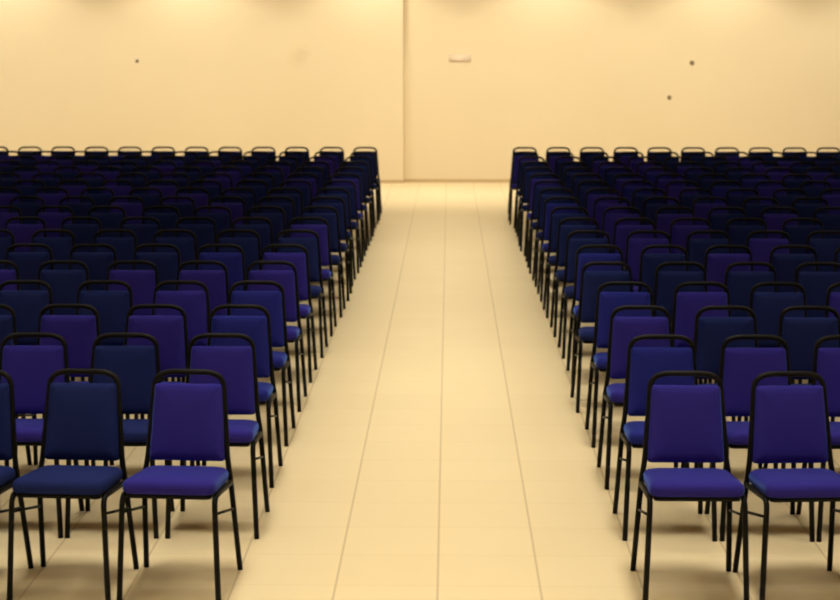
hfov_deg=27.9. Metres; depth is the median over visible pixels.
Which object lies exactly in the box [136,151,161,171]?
banquet chair
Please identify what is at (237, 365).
banquet chair
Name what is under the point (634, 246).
banquet chair
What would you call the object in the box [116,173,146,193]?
banquet chair
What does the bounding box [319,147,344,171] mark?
banquet chair
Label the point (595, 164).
banquet chair
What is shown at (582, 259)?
banquet chair
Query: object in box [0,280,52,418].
banquet chair
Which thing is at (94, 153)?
banquet chair
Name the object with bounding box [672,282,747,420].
banquet chair
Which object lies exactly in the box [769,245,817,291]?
banquet chair
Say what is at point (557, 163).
banquet chair
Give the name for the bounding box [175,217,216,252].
banquet chair
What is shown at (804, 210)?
banquet chair
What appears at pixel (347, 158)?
banquet chair
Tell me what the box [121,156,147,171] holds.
banquet chair
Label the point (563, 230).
banquet chair
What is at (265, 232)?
banquet chair
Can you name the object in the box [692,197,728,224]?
banquet chair
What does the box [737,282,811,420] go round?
banquet chair
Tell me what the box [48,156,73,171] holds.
banquet chair
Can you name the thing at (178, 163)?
banquet chair
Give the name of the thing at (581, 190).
banquet chair
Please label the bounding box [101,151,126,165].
banquet chair
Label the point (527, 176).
banquet chair
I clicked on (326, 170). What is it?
banquet chair
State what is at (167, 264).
banquet chair
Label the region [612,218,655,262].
banquet chair
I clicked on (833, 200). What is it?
banquet chair
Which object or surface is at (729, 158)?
banquet chair
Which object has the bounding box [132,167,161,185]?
banquet chair
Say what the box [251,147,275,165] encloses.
banquet chair
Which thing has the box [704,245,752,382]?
banquet chair
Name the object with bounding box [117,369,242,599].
banquet chair
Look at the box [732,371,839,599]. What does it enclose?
banquet chair
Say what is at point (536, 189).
banquet chair
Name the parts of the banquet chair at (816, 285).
frame, backrest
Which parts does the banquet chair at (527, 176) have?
leg, leg, frame, backrest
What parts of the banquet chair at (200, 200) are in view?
backrest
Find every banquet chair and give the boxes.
[0,146,8,154]
[0,151,20,165]
[0,161,21,177]
[0,173,20,193]
[0,187,21,212]
[0,206,21,236]
[0,229,14,269]
[0,260,19,289]
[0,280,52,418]
[0,304,31,465]
[0,332,84,537]
[0,370,33,568]
[4,217,45,251]
[5,243,53,289]
[7,368,138,599]
[9,196,44,223]
[10,155,36,171]
[12,166,40,185]
[13,180,45,202]
[13,304,113,480]
[17,146,41,159]
[31,151,56,165]
[31,229,75,269]
[32,173,62,193]
[33,161,60,177]
[34,187,68,212]
[35,206,73,236]
[37,260,89,380]
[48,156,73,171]
[51,146,75,159]
[52,166,81,185]
[57,180,89,202]
[59,196,95,223]
[60,217,101,251]
[65,333,174,538]
[67,151,91,165]
[68,244,116,290]
[70,280,144,418]
[72,161,99,177]
[75,173,105,193]
[80,188,114,212]
[84,146,108,160]
[85,156,111,171]
[87,206,125,236]
[88,260,167,381]
[92,167,121,185]
[93,229,137,269]
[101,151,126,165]
[101,180,133,202]
[103,304,199,465]
[108,196,144,223]
[110,161,137,178]
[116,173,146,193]
[117,146,141,160]
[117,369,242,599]
[119,217,160,252]
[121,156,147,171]
[128,188,162,212]
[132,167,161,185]
[132,244,180,381]
[134,280,209,418]
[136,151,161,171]
[141,206,180,237]
[146,180,178,202]
[149,161,176,178]
[151,146,175,160]
[152,229,197,269]
[158,156,185,171]
[158,173,189,193]
[159,196,195,224]
[161,261,228,381]
[165,333,269,538]
[172,151,196,171]
[172,167,201,185]
[175,188,209,212]
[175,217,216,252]
[182,244,245,382]
[184,147,208,160]
[187,161,214,178]
[190,180,221,202]
[190,304,282,487]
[193,206,231,237]
[196,156,223,171]
[201,173,232,193]
[207,151,232,171]
[208,196,245,224]
[213,167,242,193]
[215,229,260,272]
[218,147,242,160]
[221,188,256,220]
[225,161,253,182]
[227,281,295,446]
[231,217,273,253]
[233,156,260,172]
[235,180,267,212]
[243,151,268,171]
[243,173,274,252]
[245,261,306,411]
[246,206,286,251]
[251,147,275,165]
[254,167,283,193]
[258,196,295,237]
[260,244,317,382]
[263,161,291,185]
[268,188,302,224]
[271,156,297,178]
[275,230,327,357]
[278,151,304,171]
[279,180,312,212]
[284,147,309,165]
[287,173,317,202]
[288,217,336,336]
[294,167,323,193]
[299,206,345,317]
[301,161,329,185]
[308,156,335,178]
[309,196,351,300]
[314,151,339,171]
[315,188,355,285]
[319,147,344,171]
[323,180,361,272]
[329,173,365,261]
[335,167,369,250]
[341,161,373,240]
[344,156,375,231]
[350,151,379,223]
[353,147,381,216]
[508,147,536,213]
[508,151,538,224]
[513,156,545,232]
[516,161,549,241]
[518,167,553,250]
[524,173,560,261]
[527,180,565,273]
[532,188,573,286]
[537,197,580,301]
[543,207,589,317]
[545,147,570,166]
[548,151,573,173]
[550,218,599,336]
[554,156,581,178]
[558,230,611,358]
[560,161,587,185]
[563,167,593,194]
[566,245,623,380]
[570,261,632,412]
[571,174,602,203]
[576,180,609,213]
[579,147,604,165]
[582,151,608,172]
[584,188,619,224]
[585,281,653,447]
[591,156,618,178]
[592,197,630,237]
[597,305,688,489]
[598,161,626,183]
[601,207,641,252]
[603,167,633,194]
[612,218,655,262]
[613,147,637,160]
[613,174,644,202]
[613,334,716,541]
[618,151,643,171]
[620,180,654,210]
[624,230,670,291]
[627,156,654,178]
[630,371,749,599]
[631,188,666,217]
[636,162,664,178]
[638,245,702,383]
[642,197,679,224]
[644,167,673,193]
[647,147,671,160]
[653,262,711,382]
[654,152,679,166]
[655,174,686,194]
[655,207,694,238]
[665,156,691,173]
[666,181,698,203]
[669,218,711,324]
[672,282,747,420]
[674,162,702,178]
[679,188,713,213]
[680,147,705,160]
[681,305,777,468]
[684,167,713,186]
[686,230,730,270]
[688,151,713,166]
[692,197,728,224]
[698,174,728,194]
[701,156,728,172]
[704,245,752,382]
[704,335,814,541]
[707,207,746,238]
[710,181,742,203]
[713,162,741,178]
[714,147,739,160]
[714,262,794,383]
[723,152,749,166]
[724,167,753,186]
[725,188,759,213]
[725,218,767,253]
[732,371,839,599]
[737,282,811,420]
[738,156,764,172]
[739,174,770,194]
[742,197,778,225]
[746,230,791,270]
[748,147,772,160]
[752,162,779,178]
[754,181,787,203]
[759,152,784,166]
[760,207,799,238]
[763,306,839,468]
[765,167,794,186]
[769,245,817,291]
[772,189,806,213]
[775,156,801,172]
[781,218,823,253]
[782,147,806,160]
[782,174,812,194]
[790,162,818,178]
[791,197,828,225]
[794,152,819,166]
[794,262,839,383]
[796,335,839,541]
[799,181,832,203]
[804,167,834,186]
[806,231,839,271]
[811,156,838,172]
[813,207,839,238]
[816,147,839,160]
[819,189,839,213]
[824,174,839,194]
[825,282,839,421]
[829,152,839,166]
[833,247,839,271]
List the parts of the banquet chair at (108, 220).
backrest, frame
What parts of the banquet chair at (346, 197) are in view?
backrest, frame, leg, leg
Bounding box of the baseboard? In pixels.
[380,179,509,182]
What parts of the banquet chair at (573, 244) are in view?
leg, leg, seat, frame, backrest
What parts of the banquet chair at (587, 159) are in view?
backrest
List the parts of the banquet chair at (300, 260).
backrest, frame, seat, leg, leg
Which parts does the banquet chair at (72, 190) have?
backrest, frame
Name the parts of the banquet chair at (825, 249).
frame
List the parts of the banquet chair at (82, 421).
leg, leg, seat, seat frame, backrest, frame, leg, leg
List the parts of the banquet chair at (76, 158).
backrest, frame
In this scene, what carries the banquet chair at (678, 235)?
on the floor
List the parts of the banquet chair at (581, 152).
backrest, frame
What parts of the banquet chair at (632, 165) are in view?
backrest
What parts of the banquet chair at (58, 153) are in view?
backrest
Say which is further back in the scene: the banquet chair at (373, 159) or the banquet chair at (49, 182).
the banquet chair at (373, 159)
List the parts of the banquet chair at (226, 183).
backrest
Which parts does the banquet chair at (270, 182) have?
backrest, frame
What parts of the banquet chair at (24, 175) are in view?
backrest, frame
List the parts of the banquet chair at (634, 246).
seat, frame, backrest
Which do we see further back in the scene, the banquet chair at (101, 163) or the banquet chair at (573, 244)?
the banquet chair at (101, 163)
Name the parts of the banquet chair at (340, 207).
backrest, frame, seat, leg, leg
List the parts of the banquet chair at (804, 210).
frame, backrest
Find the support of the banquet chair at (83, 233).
on the floor
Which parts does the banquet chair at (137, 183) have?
frame, backrest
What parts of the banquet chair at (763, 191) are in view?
backrest, frame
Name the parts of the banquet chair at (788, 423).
leg, leg, frame, backrest, seat, seat frame, leg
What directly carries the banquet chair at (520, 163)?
on the floor
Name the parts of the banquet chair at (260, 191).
frame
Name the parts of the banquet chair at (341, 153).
frame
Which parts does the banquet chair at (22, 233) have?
frame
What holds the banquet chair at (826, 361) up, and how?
on the floor
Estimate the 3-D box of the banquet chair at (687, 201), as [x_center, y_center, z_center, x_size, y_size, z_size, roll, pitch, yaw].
[2.736,-0.616,16.613,0.458,0.924,0.508,0,9,1]
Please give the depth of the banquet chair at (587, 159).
22.32 m
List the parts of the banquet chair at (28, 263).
frame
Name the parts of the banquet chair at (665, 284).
backrest, frame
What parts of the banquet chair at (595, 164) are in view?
frame, backrest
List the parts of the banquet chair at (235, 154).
backrest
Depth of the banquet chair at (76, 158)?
22.44 m
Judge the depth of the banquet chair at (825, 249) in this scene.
13.03 m
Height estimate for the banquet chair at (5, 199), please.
0.924 m
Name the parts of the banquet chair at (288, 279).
backrest, frame, seat, leg, leg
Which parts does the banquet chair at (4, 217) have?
frame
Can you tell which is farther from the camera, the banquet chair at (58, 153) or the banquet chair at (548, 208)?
the banquet chair at (58, 153)
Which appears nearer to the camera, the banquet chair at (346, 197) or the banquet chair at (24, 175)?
the banquet chair at (346, 197)
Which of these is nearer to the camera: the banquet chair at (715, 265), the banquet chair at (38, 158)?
the banquet chair at (715, 265)
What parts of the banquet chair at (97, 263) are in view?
frame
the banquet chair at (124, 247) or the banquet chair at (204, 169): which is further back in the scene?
the banquet chair at (204, 169)
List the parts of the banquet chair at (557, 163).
backrest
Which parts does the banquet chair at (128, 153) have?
backrest, frame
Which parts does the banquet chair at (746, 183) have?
frame, backrest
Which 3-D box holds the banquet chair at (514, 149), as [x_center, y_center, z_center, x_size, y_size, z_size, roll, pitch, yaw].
[1.439,-1.616,23.117,0.458,0.924,0.508,0,9,1]
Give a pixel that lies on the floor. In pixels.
(439, 447)
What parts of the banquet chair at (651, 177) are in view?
frame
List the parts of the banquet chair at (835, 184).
frame, backrest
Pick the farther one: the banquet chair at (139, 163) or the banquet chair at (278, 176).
the banquet chair at (139, 163)
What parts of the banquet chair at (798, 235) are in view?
frame, backrest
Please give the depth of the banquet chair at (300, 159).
22.37 m
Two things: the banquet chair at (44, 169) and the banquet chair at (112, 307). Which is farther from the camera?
the banquet chair at (44, 169)
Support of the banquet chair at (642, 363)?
on the floor
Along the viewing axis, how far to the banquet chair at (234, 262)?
12.18 m
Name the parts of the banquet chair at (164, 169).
backrest, frame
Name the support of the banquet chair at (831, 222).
on the floor
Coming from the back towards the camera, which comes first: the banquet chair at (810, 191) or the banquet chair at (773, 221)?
the banquet chair at (810, 191)
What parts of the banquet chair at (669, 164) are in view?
backrest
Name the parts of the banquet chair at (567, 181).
backrest, frame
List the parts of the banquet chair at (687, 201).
backrest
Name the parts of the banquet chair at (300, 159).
backrest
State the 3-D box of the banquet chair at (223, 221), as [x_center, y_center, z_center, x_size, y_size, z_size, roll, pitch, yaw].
[-1.842,-0.340,14.818,0.458,0.924,0.508,0,9,1]
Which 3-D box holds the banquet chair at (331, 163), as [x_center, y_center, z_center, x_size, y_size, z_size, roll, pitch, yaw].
[-1.256,-1.338,21.304,0.458,0.924,0.508,0,9,1]
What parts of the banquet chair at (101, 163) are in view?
backrest, frame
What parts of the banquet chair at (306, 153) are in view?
backrest, frame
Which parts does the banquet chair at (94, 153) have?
backrest, frame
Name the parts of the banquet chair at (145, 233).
frame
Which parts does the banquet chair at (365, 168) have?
backrest, frame, leg, leg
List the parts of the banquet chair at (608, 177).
backrest, frame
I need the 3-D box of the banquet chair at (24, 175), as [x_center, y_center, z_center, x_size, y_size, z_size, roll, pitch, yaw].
[-4.589,-1.062,19.514,0.458,0.924,0.508,0,9,1]
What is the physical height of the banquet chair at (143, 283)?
0.924 m
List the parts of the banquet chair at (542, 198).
leg, leg, seat, frame, backrest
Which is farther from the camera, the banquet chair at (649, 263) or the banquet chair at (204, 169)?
the banquet chair at (204, 169)
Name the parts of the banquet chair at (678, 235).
backrest, frame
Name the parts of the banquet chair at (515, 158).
leg, leg, frame, backrest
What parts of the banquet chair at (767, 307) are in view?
backrest, frame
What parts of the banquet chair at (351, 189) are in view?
backrest, frame, seat, leg, leg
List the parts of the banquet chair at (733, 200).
frame, backrest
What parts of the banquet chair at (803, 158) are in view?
backrest, frame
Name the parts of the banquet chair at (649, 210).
backrest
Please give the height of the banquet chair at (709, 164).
0.924 m
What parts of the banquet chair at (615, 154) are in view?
backrest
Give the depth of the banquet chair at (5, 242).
13.13 m
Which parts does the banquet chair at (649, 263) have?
backrest, frame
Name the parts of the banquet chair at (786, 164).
backrest, frame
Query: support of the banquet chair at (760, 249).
on the floor
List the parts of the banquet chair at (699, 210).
frame, backrest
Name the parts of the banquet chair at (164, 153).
backrest, frame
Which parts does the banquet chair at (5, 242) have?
backrest, frame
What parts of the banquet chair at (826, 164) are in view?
frame, backrest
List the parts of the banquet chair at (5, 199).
backrest, frame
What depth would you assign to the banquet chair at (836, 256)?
12.12 m
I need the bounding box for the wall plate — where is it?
[449,55,470,61]
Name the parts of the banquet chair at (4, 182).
backrest, frame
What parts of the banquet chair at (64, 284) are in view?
backrest, frame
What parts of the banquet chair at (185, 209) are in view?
backrest, frame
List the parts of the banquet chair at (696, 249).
frame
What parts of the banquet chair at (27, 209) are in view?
backrest, frame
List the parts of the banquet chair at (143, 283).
backrest, frame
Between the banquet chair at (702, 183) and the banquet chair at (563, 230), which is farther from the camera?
the banquet chair at (702, 183)
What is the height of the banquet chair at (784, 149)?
0.924 m
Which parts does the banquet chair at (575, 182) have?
frame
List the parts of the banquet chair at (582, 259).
leg, leg, seat, frame, backrest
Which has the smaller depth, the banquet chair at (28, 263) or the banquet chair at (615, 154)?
the banquet chair at (28, 263)
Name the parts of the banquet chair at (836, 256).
backrest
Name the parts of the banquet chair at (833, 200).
frame, backrest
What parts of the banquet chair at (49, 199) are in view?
backrest, frame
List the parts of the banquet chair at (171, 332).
backrest, frame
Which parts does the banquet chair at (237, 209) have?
backrest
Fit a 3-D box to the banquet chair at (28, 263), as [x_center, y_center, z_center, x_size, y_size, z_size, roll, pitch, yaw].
[-2.831,0.084,12.062,0.458,0.924,0.508,0,9,1]
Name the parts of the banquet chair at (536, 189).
leg, leg, seat, frame, backrest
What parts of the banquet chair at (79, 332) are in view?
leg, backrest, frame, seat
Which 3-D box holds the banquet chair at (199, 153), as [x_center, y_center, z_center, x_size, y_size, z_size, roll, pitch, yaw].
[-3.092,-1.628,23.194,0.458,0.924,0.508,0,9,1]
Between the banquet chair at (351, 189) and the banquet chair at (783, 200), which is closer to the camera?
the banquet chair at (783, 200)
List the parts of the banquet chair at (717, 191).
frame, backrest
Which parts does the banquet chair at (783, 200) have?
frame, backrest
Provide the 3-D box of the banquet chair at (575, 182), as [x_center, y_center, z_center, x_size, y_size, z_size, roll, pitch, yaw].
[1.837,-0.901,18.466,0.458,0.924,0.508,0,9,1]
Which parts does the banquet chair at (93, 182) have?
backrest, frame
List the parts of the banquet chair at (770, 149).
backrest, frame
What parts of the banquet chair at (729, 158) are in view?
backrest, frame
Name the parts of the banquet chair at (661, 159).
backrest, frame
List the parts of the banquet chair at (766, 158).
backrest, frame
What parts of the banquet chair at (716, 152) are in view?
backrest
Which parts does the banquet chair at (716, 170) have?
backrest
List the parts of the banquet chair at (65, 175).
backrest, frame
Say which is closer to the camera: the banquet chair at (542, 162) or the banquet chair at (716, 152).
the banquet chair at (542, 162)
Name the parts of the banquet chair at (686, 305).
backrest, frame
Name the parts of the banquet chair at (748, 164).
frame, backrest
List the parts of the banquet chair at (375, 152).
backrest, frame, leg, leg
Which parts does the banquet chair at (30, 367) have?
seat frame, seat, backrest, frame, leg, leg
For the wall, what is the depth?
28.24 m
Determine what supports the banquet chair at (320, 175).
on the floor
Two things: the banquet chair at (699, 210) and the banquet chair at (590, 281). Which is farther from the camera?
the banquet chair at (699, 210)
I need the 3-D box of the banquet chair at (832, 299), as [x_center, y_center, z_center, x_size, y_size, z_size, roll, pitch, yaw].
[2.639,0.384,10.115,0.458,0.924,0.508,0,9,1]
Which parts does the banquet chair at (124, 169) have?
backrest, frame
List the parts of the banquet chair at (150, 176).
backrest, frame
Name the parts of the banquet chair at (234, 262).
frame, backrest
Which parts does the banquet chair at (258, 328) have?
backrest, frame, seat, leg, leg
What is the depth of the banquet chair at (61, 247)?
13.13 m
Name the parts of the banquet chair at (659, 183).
backrest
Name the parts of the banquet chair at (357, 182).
backrest, frame, leg, leg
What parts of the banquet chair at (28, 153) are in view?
backrest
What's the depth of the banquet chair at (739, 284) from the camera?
11.18 m
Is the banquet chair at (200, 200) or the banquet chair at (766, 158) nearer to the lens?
the banquet chair at (200, 200)
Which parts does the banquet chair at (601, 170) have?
backrest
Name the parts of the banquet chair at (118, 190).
backrest, frame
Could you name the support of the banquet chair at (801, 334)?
on the floor
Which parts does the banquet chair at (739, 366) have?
leg, leg, seat, seat frame, backrest, frame, leg, leg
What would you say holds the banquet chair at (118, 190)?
on the floor
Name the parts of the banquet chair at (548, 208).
leg, leg, seat, frame, backrest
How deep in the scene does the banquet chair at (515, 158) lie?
22.32 m
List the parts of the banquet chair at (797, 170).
backrest, frame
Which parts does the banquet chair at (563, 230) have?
leg, leg, seat, frame, backrest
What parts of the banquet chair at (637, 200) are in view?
backrest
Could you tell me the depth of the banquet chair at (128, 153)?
23.35 m
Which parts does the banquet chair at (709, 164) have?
backrest, frame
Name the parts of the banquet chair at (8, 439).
backrest, leg, seat, frame, leg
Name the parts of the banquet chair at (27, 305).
backrest, frame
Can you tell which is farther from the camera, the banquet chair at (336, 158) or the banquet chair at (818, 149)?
the banquet chair at (818, 149)
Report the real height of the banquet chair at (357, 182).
0.924 m
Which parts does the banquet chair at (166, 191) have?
backrest, frame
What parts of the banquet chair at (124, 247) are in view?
frame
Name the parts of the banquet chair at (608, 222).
frame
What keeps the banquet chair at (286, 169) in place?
on the floor
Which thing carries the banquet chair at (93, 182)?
on the floor
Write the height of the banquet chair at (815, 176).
0.924 m
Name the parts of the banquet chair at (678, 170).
backrest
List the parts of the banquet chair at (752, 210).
frame, backrest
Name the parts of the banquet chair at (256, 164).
backrest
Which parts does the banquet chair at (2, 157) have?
backrest, frame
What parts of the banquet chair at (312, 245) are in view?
backrest, frame, seat, leg, leg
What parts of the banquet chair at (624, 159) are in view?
frame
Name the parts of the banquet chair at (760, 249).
backrest, frame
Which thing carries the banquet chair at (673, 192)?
on the floor
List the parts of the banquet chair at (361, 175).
backrest, frame, leg, leg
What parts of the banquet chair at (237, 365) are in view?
leg, leg, backrest, frame, seat frame, seat, leg, leg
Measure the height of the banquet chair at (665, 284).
0.924 m
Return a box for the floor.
[0,182,839,599]
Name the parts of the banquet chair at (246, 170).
backrest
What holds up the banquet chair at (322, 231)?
on the floor
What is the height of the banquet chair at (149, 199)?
0.924 m
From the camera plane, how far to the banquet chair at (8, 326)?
9.42 m
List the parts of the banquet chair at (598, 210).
frame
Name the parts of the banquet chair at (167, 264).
backrest, frame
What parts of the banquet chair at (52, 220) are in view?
backrest, frame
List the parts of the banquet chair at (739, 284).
backrest, frame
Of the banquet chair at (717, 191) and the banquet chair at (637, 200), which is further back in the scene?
the banquet chair at (717, 191)
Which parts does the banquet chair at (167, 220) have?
backrest, frame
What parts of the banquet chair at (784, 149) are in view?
frame, backrest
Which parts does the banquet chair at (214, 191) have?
backrest, frame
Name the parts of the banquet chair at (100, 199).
backrest, frame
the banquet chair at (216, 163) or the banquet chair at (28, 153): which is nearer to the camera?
the banquet chair at (216, 163)
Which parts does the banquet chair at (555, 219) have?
leg, leg, seat, frame, backrest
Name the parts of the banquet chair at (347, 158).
backrest, frame, leg, leg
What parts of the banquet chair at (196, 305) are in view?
frame, backrest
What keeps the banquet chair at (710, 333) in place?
on the floor
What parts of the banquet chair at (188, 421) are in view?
leg, leg, seat, seat frame, backrest, frame, leg, leg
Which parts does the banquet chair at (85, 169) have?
backrest, frame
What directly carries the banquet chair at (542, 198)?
on the floor
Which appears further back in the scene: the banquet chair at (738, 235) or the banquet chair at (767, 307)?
the banquet chair at (738, 235)
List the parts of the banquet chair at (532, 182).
leg, leg, frame, backrest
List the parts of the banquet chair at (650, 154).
backrest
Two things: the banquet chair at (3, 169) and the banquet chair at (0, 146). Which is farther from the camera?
the banquet chair at (0, 146)
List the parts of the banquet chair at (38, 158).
backrest, frame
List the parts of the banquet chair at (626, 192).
backrest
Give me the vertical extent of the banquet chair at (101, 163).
0.924 m
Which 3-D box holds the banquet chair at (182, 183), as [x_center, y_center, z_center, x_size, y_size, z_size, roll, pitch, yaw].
[-2.725,-0.912,18.540,0.458,0.924,0.508,0,9,1]
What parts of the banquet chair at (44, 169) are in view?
backrest, frame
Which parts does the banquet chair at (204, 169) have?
backrest, frame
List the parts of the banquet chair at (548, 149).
backrest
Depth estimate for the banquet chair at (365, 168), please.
20.51 m
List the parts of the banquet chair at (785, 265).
frame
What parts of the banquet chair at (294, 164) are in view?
frame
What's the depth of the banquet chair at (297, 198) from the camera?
16.81 m
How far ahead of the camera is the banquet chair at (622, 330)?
9.35 m
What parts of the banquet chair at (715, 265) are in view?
backrest, frame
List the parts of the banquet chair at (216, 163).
backrest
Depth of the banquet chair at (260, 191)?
17.75 m
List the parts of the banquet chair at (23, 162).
backrest, frame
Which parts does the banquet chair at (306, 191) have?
frame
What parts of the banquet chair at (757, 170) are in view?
backrest, frame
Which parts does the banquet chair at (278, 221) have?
frame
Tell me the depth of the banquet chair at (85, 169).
20.57 m
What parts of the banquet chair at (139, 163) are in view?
backrest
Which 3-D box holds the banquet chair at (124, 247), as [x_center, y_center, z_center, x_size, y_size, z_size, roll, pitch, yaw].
[-2.375,-0.057,12.982,0.458,0.924,0.508,0,9,1]
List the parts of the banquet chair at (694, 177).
frame, backrest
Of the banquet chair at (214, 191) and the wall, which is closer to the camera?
the banquet chair at (214, 191)
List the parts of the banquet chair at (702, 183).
frame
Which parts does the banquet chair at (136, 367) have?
leg, leg, backrest, frame, seat frame, seat, leg, leg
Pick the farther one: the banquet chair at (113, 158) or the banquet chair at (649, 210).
the banquet chair at (113, 158)
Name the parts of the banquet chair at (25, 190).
backrest, frame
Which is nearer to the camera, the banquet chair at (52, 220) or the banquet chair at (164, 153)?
the banquet chair at (52, 220)
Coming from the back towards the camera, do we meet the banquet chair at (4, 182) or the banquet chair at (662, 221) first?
the banquet chair at (4, 182)
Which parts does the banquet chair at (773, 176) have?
backrest, frame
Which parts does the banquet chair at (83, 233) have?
frame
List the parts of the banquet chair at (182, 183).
backrest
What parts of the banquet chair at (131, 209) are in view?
backrest, frame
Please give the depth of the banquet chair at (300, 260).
12.17 m
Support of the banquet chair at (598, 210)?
on the floor
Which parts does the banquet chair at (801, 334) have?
frame, backrest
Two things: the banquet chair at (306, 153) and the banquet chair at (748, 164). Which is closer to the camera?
the banquet chair at (748, 164)
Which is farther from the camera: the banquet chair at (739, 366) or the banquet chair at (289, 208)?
the banquet chair at (289, 208)
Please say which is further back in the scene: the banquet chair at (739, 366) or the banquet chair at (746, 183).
the banquet chair at (746, 183)
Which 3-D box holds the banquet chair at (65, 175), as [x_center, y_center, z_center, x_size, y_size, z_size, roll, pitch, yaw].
[-4.109,-1.061,19.506,0.458,0.924,0.508,0,9,1]
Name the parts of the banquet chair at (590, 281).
leg, leg, seat, seat frame, frame, backrest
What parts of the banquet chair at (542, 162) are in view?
leg, leg, frame, backrest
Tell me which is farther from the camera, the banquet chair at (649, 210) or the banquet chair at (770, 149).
the banquet chair at (770, 149)
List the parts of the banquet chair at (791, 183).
frame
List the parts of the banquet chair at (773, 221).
frame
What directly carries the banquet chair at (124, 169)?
on the floor
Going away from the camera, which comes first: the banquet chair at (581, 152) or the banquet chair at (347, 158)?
the banquet chair at (347, 158)
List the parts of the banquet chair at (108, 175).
backrest, frame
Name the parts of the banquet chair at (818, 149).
frame, backrest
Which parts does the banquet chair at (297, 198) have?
frame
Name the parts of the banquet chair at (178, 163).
backrest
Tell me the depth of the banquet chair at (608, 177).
19.53 m
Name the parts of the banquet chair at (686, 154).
backrest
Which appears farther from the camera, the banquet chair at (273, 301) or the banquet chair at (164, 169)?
the banquet chair at (164, 169)
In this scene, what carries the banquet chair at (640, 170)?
on the floor
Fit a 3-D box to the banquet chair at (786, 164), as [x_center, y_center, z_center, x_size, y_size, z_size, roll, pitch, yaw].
[4.656,-1.322,21.203,0.458,0.924,0.508,0,9,1]
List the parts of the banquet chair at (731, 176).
frame, backrest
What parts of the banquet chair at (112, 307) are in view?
backrest, frame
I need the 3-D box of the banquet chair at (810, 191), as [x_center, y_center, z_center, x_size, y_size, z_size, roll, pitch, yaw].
[4.133,-0.752,17.498,0.458,0.924,0.508,0,9,1]
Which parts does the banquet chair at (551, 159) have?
frame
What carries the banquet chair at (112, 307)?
on the floor
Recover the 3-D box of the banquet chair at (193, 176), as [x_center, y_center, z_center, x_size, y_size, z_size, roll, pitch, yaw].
[-2.712,-1.056,19.472,0.458,0.924,0.508,0,9,1]
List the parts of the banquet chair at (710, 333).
seat, backrest, frame, leg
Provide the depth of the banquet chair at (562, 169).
20.47 m
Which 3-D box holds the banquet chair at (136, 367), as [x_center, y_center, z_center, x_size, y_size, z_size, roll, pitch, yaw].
[-1.484,0.658,8.331,0.458,0.924,0.508,0,9,1]
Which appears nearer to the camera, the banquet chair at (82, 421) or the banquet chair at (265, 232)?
the banquet chair at (82, 421)
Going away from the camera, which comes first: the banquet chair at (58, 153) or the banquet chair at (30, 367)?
the banquet chair at (30, 367)
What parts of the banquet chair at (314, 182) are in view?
frame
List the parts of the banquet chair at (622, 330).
leg, leg, seat, seat frame, frame, backrest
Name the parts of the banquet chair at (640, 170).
backrest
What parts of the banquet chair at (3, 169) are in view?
backrest, frame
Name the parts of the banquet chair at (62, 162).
backrest, frame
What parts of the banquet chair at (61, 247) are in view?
frame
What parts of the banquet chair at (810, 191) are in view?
backrest, frame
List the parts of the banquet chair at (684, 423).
leg, leg, frame, backrest, seat, seat frame, leg, leg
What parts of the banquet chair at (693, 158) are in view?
frame, backrest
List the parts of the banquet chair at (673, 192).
backrest, frame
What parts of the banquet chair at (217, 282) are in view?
backrest, frame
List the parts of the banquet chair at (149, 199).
backrest, frame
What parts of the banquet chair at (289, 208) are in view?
frame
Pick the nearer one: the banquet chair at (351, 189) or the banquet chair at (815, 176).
the banquet chair at (351, 189)
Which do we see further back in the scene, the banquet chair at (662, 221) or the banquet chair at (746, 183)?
the banquet chair at (746, 183)
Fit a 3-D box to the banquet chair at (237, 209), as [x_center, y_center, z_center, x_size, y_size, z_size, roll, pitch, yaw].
[-1.821,-0.482,15.744,0.458,0.924,0.508,0,9,1]
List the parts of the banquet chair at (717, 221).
frame, backrest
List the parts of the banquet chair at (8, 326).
backrest, frame, leg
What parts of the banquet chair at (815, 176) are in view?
backrest, frame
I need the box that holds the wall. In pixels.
[0,0,839,179]
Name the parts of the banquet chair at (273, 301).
backrest, frame, seat, leg, leg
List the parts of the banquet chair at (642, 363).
leg, leg, seat, seat frame, frame, backrest, leg, leg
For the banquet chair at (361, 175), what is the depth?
19.59 m
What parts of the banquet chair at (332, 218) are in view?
backrest, frame, seat, leg, leg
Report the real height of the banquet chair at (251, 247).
0.924 m
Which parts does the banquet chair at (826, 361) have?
leg, leg, frame, backrest, seat, seat frame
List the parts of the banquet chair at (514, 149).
frame, backrest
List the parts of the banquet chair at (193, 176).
backrest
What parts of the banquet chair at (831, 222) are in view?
frame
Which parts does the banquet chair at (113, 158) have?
backrest, frame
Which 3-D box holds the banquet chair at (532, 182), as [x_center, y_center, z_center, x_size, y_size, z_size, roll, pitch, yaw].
[1.374,-0.904,18.484,0.458,0.924,0.508,0,9,1]
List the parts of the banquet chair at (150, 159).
frame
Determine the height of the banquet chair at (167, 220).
0.924 m
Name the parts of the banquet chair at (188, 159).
frame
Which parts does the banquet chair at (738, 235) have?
frame, backrest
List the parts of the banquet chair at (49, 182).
backrest, frame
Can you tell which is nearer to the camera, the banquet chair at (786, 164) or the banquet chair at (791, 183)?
the banquet chair at (791, 183)
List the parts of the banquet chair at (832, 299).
frame, backrest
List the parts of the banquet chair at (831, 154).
backrest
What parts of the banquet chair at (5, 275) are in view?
backrest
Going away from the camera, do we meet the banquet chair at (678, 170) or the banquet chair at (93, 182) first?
the banquet chair at (93, 182)
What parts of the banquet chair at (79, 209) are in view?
backrest, frame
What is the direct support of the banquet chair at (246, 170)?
on the floor
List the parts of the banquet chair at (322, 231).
backrest, frame, seat, leg, leg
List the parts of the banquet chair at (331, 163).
backrest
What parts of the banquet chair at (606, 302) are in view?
leg, leg, seat, frame, backrest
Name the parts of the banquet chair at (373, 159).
backrest, frame, leg, leg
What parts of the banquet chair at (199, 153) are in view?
backrest, frame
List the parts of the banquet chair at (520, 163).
leg, leg, frame, backrest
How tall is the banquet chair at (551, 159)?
0.924 m

